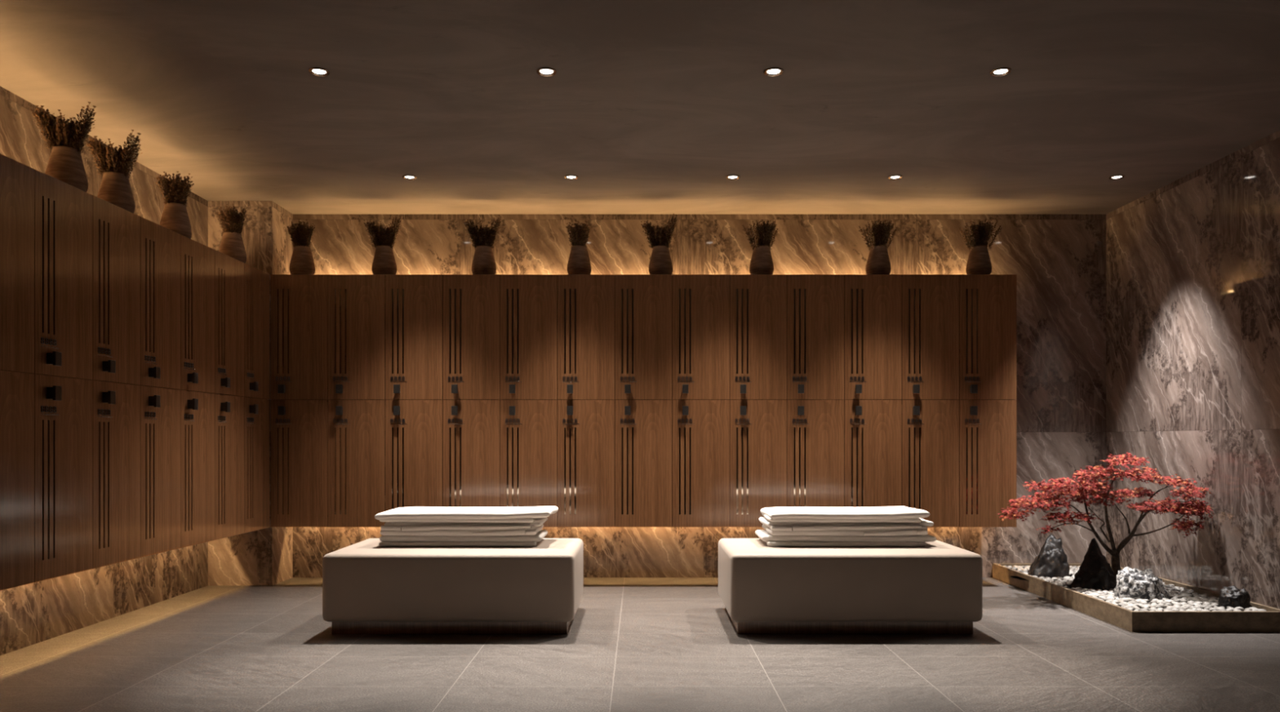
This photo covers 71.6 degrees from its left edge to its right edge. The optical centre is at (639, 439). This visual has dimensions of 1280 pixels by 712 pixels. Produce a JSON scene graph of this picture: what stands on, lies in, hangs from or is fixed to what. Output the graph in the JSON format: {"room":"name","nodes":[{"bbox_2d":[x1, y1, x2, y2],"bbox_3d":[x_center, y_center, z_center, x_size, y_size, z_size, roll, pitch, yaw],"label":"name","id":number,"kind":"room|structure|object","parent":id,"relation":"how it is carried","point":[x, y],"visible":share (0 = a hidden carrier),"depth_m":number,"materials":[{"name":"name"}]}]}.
{"room":"changing room","nodes":[
{"label":"changing room","id":0,"kind":"room"},
{"bbox_2d":[0,85,208,655],"bbox_3d":[-3.133,-0.332,2.240,0.120,2.736,8.880,0,0,0],"label":"wall","id":1,"kind":"structure","parent":0,"point":[36,612],"depth_m":4.94,"materials":[{"name":"stone"}]},
{"bbox_2d":[0,370,34,590],"bbox_3d":[-2.753,0.163,3.575,0.443,0.889,0.399,0,0,0],"label":"locker","id":2,"kind":"object","parent":1,"relation":"attached to","point":[16,388],"visible":1,"depth_m":3.67,"materials":[{"name":"brown wood"}]},
{"bbox_2d":[0,153,34,373],"bbox_3d":[-2.753,-0.718,3.575,0.443,0.872,0.399,0,0,0],"label":"locker","id":3,"kind":"object","parent":2,"relation":"on","point":[16,178],"visible":1,"depth_m":3.67,"materials":[{"name":"brown wood"}]},
{"bbox_2d":[34,373,92,582],"bbox_3d":[-2.753,0.163,3.975,0.443,0.889,0.399,0,0,0],"label":"locker","id":4,"kind":"object","parent":1,"relation":"attached to","point":[63,406],"visible":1,"depth_m":3.95,"materials":[{"name":"brown wood"}]},
{"bbox_2d":[30,168,92,379],"bbox_3d":[-2.753,-0.718,3.975,0.443,0.872,0.399,0,0,0],"label":"locker","id":5,"kind":"object","parent":4,"relation":"on","point":[63,211],"visible":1,"depth_m":3.96,"materials":[{"name":"brown wood"}]},
{"bbox_2d":[92,380,140,568],"bbox_3d":[-2.753,0.163,4.375,0.443,0.889,0.399,0,0,0],"label":"locker","id":6,"kind":"object","parent":1,"relation":"attached to","point":[116,406],"visible":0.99,"depth_m":4.36,"materials":[{"name":"brown wood"}]},
{"bbox_2d":[88,195,140,385],"bbox_3d":[-2.753,-0.718,4.375,0.443,0.872,0.399,0,0,0],"label":"locker","id":7,"kind":"object","parent":6,"relation":"on","point":[116,230],"visible":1,"depth_m":4.36,"materials":[{"name":"brown wood"}]},
{"bbox_2d":[29,102,95,191],"bbox_3d":[-2.727,-1.374,4.206,0.279,0.440,0.176,0,0,-15],"label":"potted plant","id":8,"kind":"object","parent":7,"relation":"on","point":[65,164],"visible":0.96,"depth_m":4.17,"materials":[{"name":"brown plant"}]},
{"bbox_2d":[140,385,180,557],"bbox_3d":[-2.753,0.163,4.775,0.443,0.889,0.399,0,0,0],"label":"locker","id":9,"kind":"object","parent":1,"relation":"attached to","point":[160,407],"visible":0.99,"depth_m":4.76,"materials":[{"name":"brown wood"}]},
{"bbox_2d":[140,216,180,389],"bbox_3d":[-2.753,-0.718,4.775,0.443,0.872,0.399,0,0,0],"label":"locker","id":10,"kind":"object","parent":9,"relation":"on","point":[160,246],"visible":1,"depth_m":4.76,"materials":[{"name":"brown wood"}]},
{"bbox_2d":[85,129,142,213],"bbox_3d":[-2.727,-1.374,4.606,0.279,0.440,0.176,0,0,-4],"label":"potted plant","id":11,"kind":"object","parent":10,"relation":"on","point":[115,188],"visible":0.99,"depth_m":4.57,"materials":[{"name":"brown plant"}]},
{"bbox_2d":[180,390,214,547],"bbox_3d":[-2.753,0.163,5.175,0.443,0.889,0.399,0,0,0],"label":"locker","id":12,"kind":"object","parent":1,"relation":"attached to","point":[197,408],"visible":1,"depth_m":5.16,"materials":[{"name":"brown wood"}]},
{"bbox_2d":[178,234,214,393],"bbox_3d":[-2.753,-0.718,5.175,0.443,0.872,0.399,0,0,0],"label":"locker","id":13,"kind":"object","parent":12,"relation":"on","point":[197,259],"visible":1,"depth_m":5.16,"materials":[{"name":"brown wood"}]},
{"bbox_2d":[155,170,194,239],"bbox_3d":[-2.725,-1.360,5.199,0.203,0.412,0.189,0,0,-28],"label":"potted plant","id":14,"kind":"object","parent":13,"relation":"on","point":[175,217],"visible":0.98,"depth_m":5.15,"materials":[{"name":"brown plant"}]},
{"bbox_2d":[214,393,244,539],"bbox_3d":[-2.753,0.163,5.575,0.443,0.889,0.399,0,0,0],"label":"locker","id":15,"kind":"object","parent":1,"relation":"attached to","point":[228,409],"visible":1,"depth_m":5.55,"materials":[{"name":"brown wood"}]},
{"bbox_2d":[214,249,244,396],"bbox_3d":[-2.753,-0.718,5.575,0.443,0.872,0.399,0,0,0],"label":"locker","id":16,"kind":"object","parent":15,"relation":"on","point":[228,271],"visible":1,"depth_m":5.55,"materials":[{"name":"brown wood"}]},
{"bbox_2d":[244,396,270,533],"bbox_3d":[-2.753,0.163,5.975,0.443,0.889,0.399,0,0,0],"label":"locker","id":17,"kind":"object","parent":1,"relation":"attached to","point":[256,411],"visible":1,"depth_m":5.95,"materials":[{"name":"brown wood"}]},
{"bbox_2d":[244,262,270,399],"bbox_3d":[-2.753,-0.718,5.975,0.443,0.872,0.399,0,0,0],"label":"locker","id":18,"kind":"object","parent":17,"relation":"on","point":[256,282],"visible":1,"depth_m":5.95,"materials":[{"name":"brown wood"}]},
{"bbox_2d":[215,203,247,263],"bbox_3d":[-2.721,-1.360,5.926,0.203,0.412,0.189,0,0,24],"label":"potted plant","id":19,"kind":"object","parent":18,"relation":"on","point":[232,244],"visible":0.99,"depth_m":5.87,"materials":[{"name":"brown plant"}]},
{"bbox_2d":[208,200,293,585],"bbox_3d":[-2.844,-0.332,6.495,0.458,2.736,0.370,0,0,0],"label":"wall","id":20,"kind":"structure","parent":0,"point":[262,557],"depth_m":6.31,"materials":[{"name":"stone"}]},
{"bbox_2d":[0,0,1279,213],"bbox_3d":[0.218,-1.750,2.240,6.823,0.100,9.120,0,0,0],"label":"ceiling","id":21,"kind":"structure","parent":0,"point":[651,104],"depth_m":4.42,"materials":[{"name":"paint"}]},
{"bbox_2d":[308,66,329,76],"bbox_3d":[-1.479,-1.696,4.090,0.093,0.008,0.093,0,0,0],"label":"recessed light","id":22,"kind":"object","parent":21,"relation":"in","point":[317,71],"visible":1,"depth_m":4.08,"materials":[{"name":"white"}]},
{"bbox_2d":[402,174,417,179],"bbox_3d":[-1.488,-1.696,5.730,0.093,0.008,0.093,0,0,0],"label":"recessed light","id":23,"kind":"object","parent":21,"relation":"in","point":[404,176],"visible":1,"depth_m":5.72,"materials":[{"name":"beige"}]},
{"bbox_2d":[536,66,556,76],"bbox_3d":[-0.431,-1.696,4.090,0.093,0.008,0.093,0,0,0],"label":"recessed light","id":24,"kind":"object","parent":21,"relation":"in","point":[543,71],"visible":1,"depth_m":4.08,"materials":[{"name":"white"}]},
{"bbox_2d":[564,174,578,179],"bbox_3d":[-0.444,-1.696,5.730,0.093,0.008,0.093,0,0,0],"label":"recessed light","id":25,"kind":"object","parent":21,"relation":"in","point":[566,176],"visible":1,"depth_m":5.72,"materials":[{"name":"white"}]},
{"bbox_2d":[725,174,739,179],"bbox_3d":[0.599,-1.696,5.730,0.093,0.008,0.093,0,0,0],"label":"recessed light","id":26,"kind":"object","parent":21,"relation":"in","point":[729,176],"visible":1,"depth_m":5.72,"materials":[{"name":"white"}]},
{"bbox_2d":[763,66,783,76],"bbox_3d":[0.616,-1.696,4.090,0.093,0.008,0.093,0,0,0],"label":"recessed light","id":27,"kind":"object","parent":21,"relation":"in","point":[772,71],"visible":1,"depth_m":4.09,"materials":[{"name":"white"}]},
{"bbox_2d":[887,174,902,179],"bbox_3d":[1.648,-1.696,5.730,0.093,0.008,0.093,0,0,0],"label":"recessed light","id":28,"kind":"object","parent":21,"relation":"in","point":[893,176],"visible":1,"depth_m":5.72,"materials":[{"name":"white"}]},
{"bbox_2d":[990,66,1011,76],"bbox_3d":[1.663,-1.696,4.090,0.093,0.008,0.093,0,0,0],"label":"recessed light","id":29,"kind":"object","parent":21,"relation":"in","point":[1002,71],"visible":1,"depth_m":4.08,"materials":[{"name":"white"}]},
{"bbox_2d":[1108,174,1124,179],"bbox_3d":[3.080,-1.696,5.730,0.093,0.008,0.093,0,0,0],"label":"recessed light","id":30,"kind":"object","parent":21,"relation":"in","point":[1116,176],"visible":1,"depth_m":5.72,"materials":[{"name":"white"}]},
{"bbox_2d":[0,577,1279,711],"bbox_3d":[0.218,1.086,2.240,6.823,0.100,9.120,0,0,0],"label":"floor","id":31,"kind":"structure","parent":0,"point":[630,644],"depth_m":4.12,"materials":[{"name":"tile"}]},
{"bbox_2d":[322,537,583,634],"bbox_3d":[-1.016,0.820,5.080,1.338,0.433,0.800,0,0,0],"label":"bench","id":32,"kind":"object","parent":31,"relation":"on","point":[369,588],"visible":0.98,"depth_m":4.68,"materials":[{"name":"beige leather"}]},
{"bbox_2d":[378,529,547,546],"bbox_3d":[-1.020,0.572,5.203,0.925,0.061,0.408,0,0,0],"label":"folded towel","id":33,"kind":"object","parent":32,"relation":"on","point":[386,540],"visible":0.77,"depth_m":5.03,"materials":[{"name":"white fabric"}]},
{"bbox_2d":[379,517,547,536],"bbox_3d":[-1.015,0.502,5.198,0.912,0.082,0.414,0,0,0],"label":"folded towel","id":34,"kind":"object","parent":33,"relation":"on","point":[389,528],"visible":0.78,"depth_m":5.00,"materials":[{"name":"white fabric"}]},
{"bbox_2d":[374,506,558,522],"bbox_3d":[-0.995,0.432,5.202,1.002,0.070,0.428,0,0,0],"label":"folded towel","id":35,"kind":"object","parent":34,"relation":"on","point":[415,513],"visible":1,"depth_m":5.01,"materials":[{"name":"white fabric"}]},
{"bbox_2d":[718,537,982,634],"bbox_3d":[1.149,0.820,5.080,1.338,0.433,0.800,0,0,0],"label":"bench","id":36,"kind":"object","parent":31,"relation":"on","point":[936,587],"visible":0.93,"depth_m":4.68,"materials":[{"name":"beige leather"}]},
{"bbox_2d":[755,529,936,546],"bbox_3d":[1.185,0.572,5.204,0.991,0.061,0.413,0,0,0],"label":"folded towel","id":37,"kind":"object","parent":36,"relation":"on","point":[771,540],"visible":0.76,"depth_m":5.03,"materials":[{"name":"white fabric"}]},
{"bbox_2d":[759,516,933,536],"bbox_3d":[1.195,0.503,5.197,0.962,0.081,0.416,0,0,0],"label":"folded towel","id":38,"kind":"object","parent":37,"relation":"on","point":[775,528],"visible":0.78,"depth_m":5.01,"materials":[{"name":"white fabric"}]},
{"bbox_2d":[760,506,929,522],"bbox_3d":[1.181,0.432,5.204,0.907,0.071,0.434,0,0,0],"label":"folded towel","id":39,"kind":"object","parent":38,"relation":"on","point":[880,513],"visible":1,"depth_m":5.01,"materials":[{"name":"white fabric"}]},
{"bbox_2d":[992,563,1279,631],"bbox_3d":[3.082,0.982,5.733,0.854,0.108,1.892,0,0,0],"label":"planter","id":40,"kind":"object","parent":31,"relation":"on","point":[1131,620],"visible":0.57,"depth_m":4.84,"materials":[{"name":"stone"}]},
{"bbox_2d":[1010,533,1071,581],"bbox_3d":[2.848,0.812,6.168,0.530,0.292,0.353,0,0,0],"label":"rock","id":41,"kind":"object","parent":40,"relation":"on","point":[1051,562],"visible":0.72,"depth_m":6.13,"materials":[{"name":"grey stone"}]},
{"bbox_2d":[1067,537,1116,591],"bbox_3d":[2.969,0.795,5.699,0.409,0.325,0.324,0,0,0],"label":"rock","id":42,"kind":"object","parent":40,"relation":"on","point":[1095,571],"visible":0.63,"depth_m":5.67,"materials":[{"name":"black stone"}]},
{"bbox_2d":[1004,564,1189,592],"bbox_3d":[3.074,0.947,6.096,0.812,0.030,1.116,0,0,0],"label":"pebbles","id":43,"kind":"object","parent":40,"relation":"on","point":[1065,581],"visible":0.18,"depth_m":5.98,"materials":[{"name":"stone"}]},
{"bbox_2d":[998,452,1214,577],"bbox_3d":[2.925,0.533,5.662,1.232,0.911,0.692,0,0,15],"label":"maple tree","id":44,"kind":"object","parent":40,"relation":"on","point":[1200,507],"visible":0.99,"depth_m":5.62,"materials":[{"name":"red plant"}]},
{"bbox_2d":[1114,566,1172,602],"bbox_3d":[3.039,0.866,5.357,0.444,0.185,0.335,0,0,29],"label":"rock","id":45,"kind":"object","parent":40,"relation":"on","point":[1135,584],"visible":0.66,"depth_m":5.31,"materials":[{"name":"grey stone"}]},
{"bbox_2d":[1141,604,1151,608],"bbox_3d":[2.880,0.947,5.046,0.059,0.024,0.047,0,0,-1],"label":"pebble","id":46,"kind":"object","parent":40,"relation":"on","point":[1145,605],"visible":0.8,"depth_m":5.04,"materials":[{"name":"stone"}]},
{"bbox_2d":[1200,604,1209,608],"bbox_3d":[3.195,0.946,5.016,0.057,0.028,0.044,0,0,19],"label":"pebble","id":47,"kind":"object","parent":40,"relation":"on","point":[1202,606],"visible":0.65,"depth_m":5.00,"materials":[{"name":"stone"}]},
{"bbox_2d":[1218,585,1252,610],"bbox_3d":[3.402,0.895,5.059,0.197,0.125,0.166,0,0,24],"label":"rock","id":48,"kind":"object","parent":40,"relation":"on","point":[1230,596],"visible":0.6,"depth_m":5.02,"materials":[{"name":"grey stone"}]},
{"bbox_2d":[1235,606,1244,610],"bbox_3d":[3.361,0.947,4.975,0.035,0.024,0.046,0,0,-26],"label":"pebble","id":49,"kind":"object","parent":40,"relation":"on","point":[1241,608],"visible":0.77,"depth_m":4.96,"materials":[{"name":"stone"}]},
{"bbox_2d":[293,213,1106,577],"bbox_3d":[0.218,-0.332,6.740,6.823,2.736,0.120,0,0,0],"label":"wall","id":50,"kind":"structure","parent":0,"point":[1058,261],"depth_m":6.68,"materials":[{"name":"stone"}]},
{"bbox_2d":[270,400,328,527],"bbox_3d":[-2.375,0.163,6.359,0.399,0.889,0.443,0,0,0],"label":"locker","id":51,"kind":"object","parent":50,"relation":"attached to","point":[299,428],"visible":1,"depth_m":6.18,"materials":[{"name":"brown wood"}]},
{"bbox_2d":[270,274,328,399],"bbox_3d":[-2.375,-0.718,6.359,0.399,0.872,0.443,0,0,0],"label":"locker","id":52,"kind":"object","parent":51,"relation":"on","point":[299,303],"visible":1,"depth_m":6.18,"materials":[{"name":"brown wood"}]},
{"bbox_2d":[287,219,315,274],"bbox_3d":[-2.411,-1.360,6.335,0.203,0.412,0.189,0,0,12],"label":"potted plant","id":53,"kind":"object","parent":52,"relation":"on","point":[302,262],"visible":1,"depth_m":6.28,"materials":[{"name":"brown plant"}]},
{"bbox_2d":[328,400,385,527],"bbox_3d":[-1.975,0.163,6.359,0.399,0.889,0.443,0,0,0],"label":"locker","id":54,"kind":"object","parent":50,"relation":"attached to","point":[356,428],"visible":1,"depth_m":6.18,"materials":[{"name":"brown wood"}]},
{"bbox_2d":[328,274,386,399],"bbox_3d":[-1.975,-0.718,6.359,0.399,0.872,0.443,0,0,0],"label":"locker","id":55,"kind":"object","parent":54,"relation":"on","point":[356,302],"visible":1,"depth_m":6.18,"materials":[{"name":"brown wood"}]},
{"bbox_2d":[363,214,401,274],"bbox_3d":[-1.830,-1.374,6.331,0.279,0.440,0.176,0,0,5],"label":"potted plant","id":56,"kind":"object","parent":55,"relation":"on","point":[384,262],"visible":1,"depth_m":6.29,"materials":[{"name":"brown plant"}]},
{"bbox_2d":[385,400,442,522],"bbox_3d":[-1.575,0.163,6.359,0.399,0.889,0.443,0,0,0],"label":"locker","id":57,"kind":"object","parent":50,"relation":"attached to","point":[413,428],"visible":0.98,"depth_m":6.18,"materials":[{"name":"brown wood"}]},
{"bbox_2d":[385,274,443,399],"bbox_3d":[-1.575,-0.718,6.359,0.399,0.872,0.443,0,0,0],"label":"locker","id":58,"kind":"object","parent":57,"relation":"on","point":[413,302],"visible":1,"depth_m":6.18,"materials":[{"name":"brown wood"}]},
{"bbox_2d":[442,400,500,506],"bbox_3d":[-1.175,0.163,6.359,0.399,0.889,0.443,0,0,0],"label":"locker","id":59,"kind":"object","parent":50,"relation":"attached to","point":[471,428],"visible":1,"depth_m":6.18,"materials":[{"name":"brown wood"}]},
{"bbox_2d":[442,274,500,399],"bbox_3d":[-1.175,-0.718,6.359,0.399,0.872,0.443,0,0,0],"label":"locker","id":60,"kind":"object","parent":59,"relation":"on","point":[471,303],"visible":1,"depth_m":6.18,"materials":[{"name":"brown wood"}]},
{"bbox_2d":[463,214,502,274],"bbox_3d":[-1.120,-1.374,6.330,0.279,0.440,0.176,0,0,-2],"label":"potted plant","id":61,"kind":"object","parent":60,"relation":"on","point":[483,261],"visible":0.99,"depth_m":6.29,"materials":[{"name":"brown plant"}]},
{"bbox_2d":[500,400,557,527],"bbox_3d":[-0.775,0.163,6.359,0.399,0.889,0.443,0,0,0],"label":"locker","id":62,"kind":"object","parent":50,"relation":"attached to","point":[528,428],"visible":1,"depth_m":6.18,"materials":[{"name":"brown wood"}]},
{"bbox_2d":[500,274,557,399],"bbox_3d":[-0.775,-0.718,6.359,0.399,0.872,0.443,0,0,0],"label":"locker","id":63,"kind":"object","parent":62,"relation":"on","point":[528,302],"visible":1,"depth_m":6.18,"materials":[{"name":"brown wood"}]},
{"bbox_2d":[557,400,614,527],"bbox_3d":[-0.375,0.163,6.359,0.399,0.889,0.443,0,0,0],"label":"locker","id":64,"kind":"object","parent":50,"relation":"attached to","point":[585,428],"visible":1,"depth_m":6.18,"materials":[{"name":"brown wood"}]},
{"bbox_2d":[557,274,614,399],"bbox_3d":[-0.375,-0.718,6.359,0.399,0.872,0.443,0,0,0],"label":"locker","id":65,"kind":"object","parent":64,"relation":"on","point":[585,302],"visible":1,"depth_m":6.18,"materials":[{"name":"brown wood"}]},
{"bbox_2d":[565,219,591,274],"bbox_3d":[-0.438,-1.360,6.326,0.189,0.412,0.203,0,0,-7],"label":"potted plant","id":66,"kind":"object","parent":65,"relation":"on","point":[579,261],"visible":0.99,"depth_m":6.27,"materials":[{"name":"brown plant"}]},
{"bbox_2d":[614,400,671,527],"bbox_3d":[0.025,0.163,6.359,0.399,0.889,0.443,0,0,0],"label":"locker","id":67,"kind":"object","parent":50,"relation":"attached to","point":[642,428],"visible":1,"depth_m":6.18,"materials":[{"name":"brown wood"}]},
{"bbox_2d":[614,274,671,399],"bbox_3d":[0.025,-0.718,6.359,0.399,0.872,0.443,0,0,0],"label":"locker","id":68,"kind":"object","parent":67,"relation":"on","point":[642,302],"visible":1,"depth_m":6.18,"materials":[{"name":"brown wood"}]},
{"bbox_2d":[640,213,677,274],"bbox_3d":[0.142,-1.374,6.333,0.279,0.440,0.176,0,0,19],"label":"potted plant","id":69,"kind":"object","parent":68,"relation":"on","point":[660,261],"visible":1,"depth_m":6.28,"materials":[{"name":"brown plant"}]},
{"bbox_2d":[671,400,729,527],"bbox_3d":[0.425,0.163,6.359,0.399,0.889,0.443,0,0,0],"label":"locker","id":70,"kind":"object","parent":50,"relation":"attached to","point":[700,428],"visible":1,"depth_m":6.18,"materials":[{"name":"brown wood"}]},
{"bbox_2d":[671,274,729,399],"bbox_3d":[0.425,-0.718,6.359,0.399,0.872,0.443,0,0,0],"label":"locker","id":71,"kind":"object","parent":70,"relation":"on","point":[700,303],"visible":0.99,"depth_m":6.18,"materials":[{"name":"brown wood"}]},
{"bbox_2d":[729,400,786,527],"bbox_3d":[0.825,0.163,6.359,0.399,0.889,0.443,0,0,0],"label":"locker","id":72,"kind":"object","parent":50,"relation":"attached to","point":[757,428],"visible":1,"depth_m":6.18,"materials":[{"name":"brown wood"}]},
{"bbox_2d":[728,274,786,399],"bbox_3d":[0.825,-0.718,6.359,0.399,0.872,0.443,0,0,0],"label":"locker","id":73,"kind":"object","parent":72,"relation":"on","point":[757,302],"visible":1,"depth_m":6.18,"materials":[{"name":"brown wood"}]},
{"bbox_2d":[742,219,778,274],"bbox_3d":[0.891,-1.361,6.334,0.302,0.414,0.187,0,0,-25],"label":"potted plant","id":74,"kind":"object","parent":73,"relation":"on","point":[762,262],"visible":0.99,"depth_m":6.28,"materials":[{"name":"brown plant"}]},
{"bbox_2d":[786,400,844,506],"bbox_3d":[1.225,0.163,6.359,0.399,0.889,0.443,0,0,0],"label":"locker","id":75,"kind":"object","parent":50,"relation":"attached to","point":[815,428],"visible":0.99,"depth_m":6.18,"materials":[{"name":"brown wood"}]},
{"bbox_2d":[786,274,844,399],"bbox_3d":[1.225,-0.718,6.359,0.399,0.872,0.443,0,0,0],"label":"locker","id":76,"kind":"object","parent":75,"relation":"on","point":[815,302],"visible":1,"depth_m":6.18,"materials":[{"name":"brown wood"}]},
{"bbox_2d":[844,400,902,506],"bbox_3d":[1.625,0.163,6.359,0.399,0.889,0.443,0,0,0],"label":"locker","id":77,"kind":"object","parent":50,"relation":"attached to","point":[873,428],"visible":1,"depth_m":6.18,"materials":[{"name":"brown wood"}]},
{"bbox_2d":[844,274,902,399],"bbox_3d":[1.625,-0.718,6.359,0.399,0.872,0.443,0,0,0],"label":"locker","id":78,"kind":"object","parent":77,"relation":"on","point":[873,303],"visible":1,"depth_m":6.18,"materials":[{"name":"brown wood"}]},
{"bbox_2d":[858,219,897,274],"bbox_3d":[1.724,-1.361,6.328,0.302,0.414,0.187,0,0,-10],"label":"potted plant","id":79,"kind":"object","parent":78,"relation":"on","point":[878,262],"visible":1,"depth_m":6.28,"materials":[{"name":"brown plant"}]},
{"bbox_2d":[902,400,959,527],"bbox_3d":[2.025,0.163,6.359,0.399,0.889,0.443,0,0,0],"label":"locker","id":80,"kind":"object","parent":50,"relation":"attached to","point":[930,428],"visible":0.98,"depth_m":6.18,"materials":[{"name":"brown wood"}]},
{"bbox_2d":[901,274,959,399],"bbox_3d":[2.025,-0.718,6.359,0.399,0.872,0.443,0,0,0],"label":"locker","id":81,"kind":"object","parent":80,"relation":"on","point":[930,302],"visible":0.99,"depth_m":6.18,"materials":[{"name":"brown wood"}]},
{"bbox_2d":[959,400,1016,527],"bbox_3d":[2.425,0.163,6.359,0.399,0.889,0.443,0,0,0],"label":"locker","id":82,"kind":"object","parent":50,"relation":"attached to","point":[987,428],"visible":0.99,"depth_m":6.18,"materials":[{"name":"brown wood"}]},
{"bbox_2d":[958,274,1016,399],"bbox_3d":[2.425,-0.718,6.359,0.399,0.872,0.443,0,0,0],"label":"locker","id":83,"kind":"object","parent":82,"relation":"on","point":[987,302],"visible":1,"depth_m":6.18,"materials":[{"name":"brown wood"}]},
{"bbox_2d":[959,219,1001,274],"bbox_3d":[2.439,-1.361,6.321,0.302,0.414,0.187,0,0,7],"label":"potted plant","id":84,"kind":"object","parent":83,"relation":"on","point":[979,262],"visible":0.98,"depth_m":6.28,"materials":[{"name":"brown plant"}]},
{"bbox_2d":[1106,129,1279,608],"bbox_3d":[3.570,-0.332,2.240,0.120,2.736,8.880,0,0,0],"label":"wall","id":85,"kind":"structure","parent":0,"point":[1193,262],"depth_m":5.52,"materials":[{"name":"stone"}]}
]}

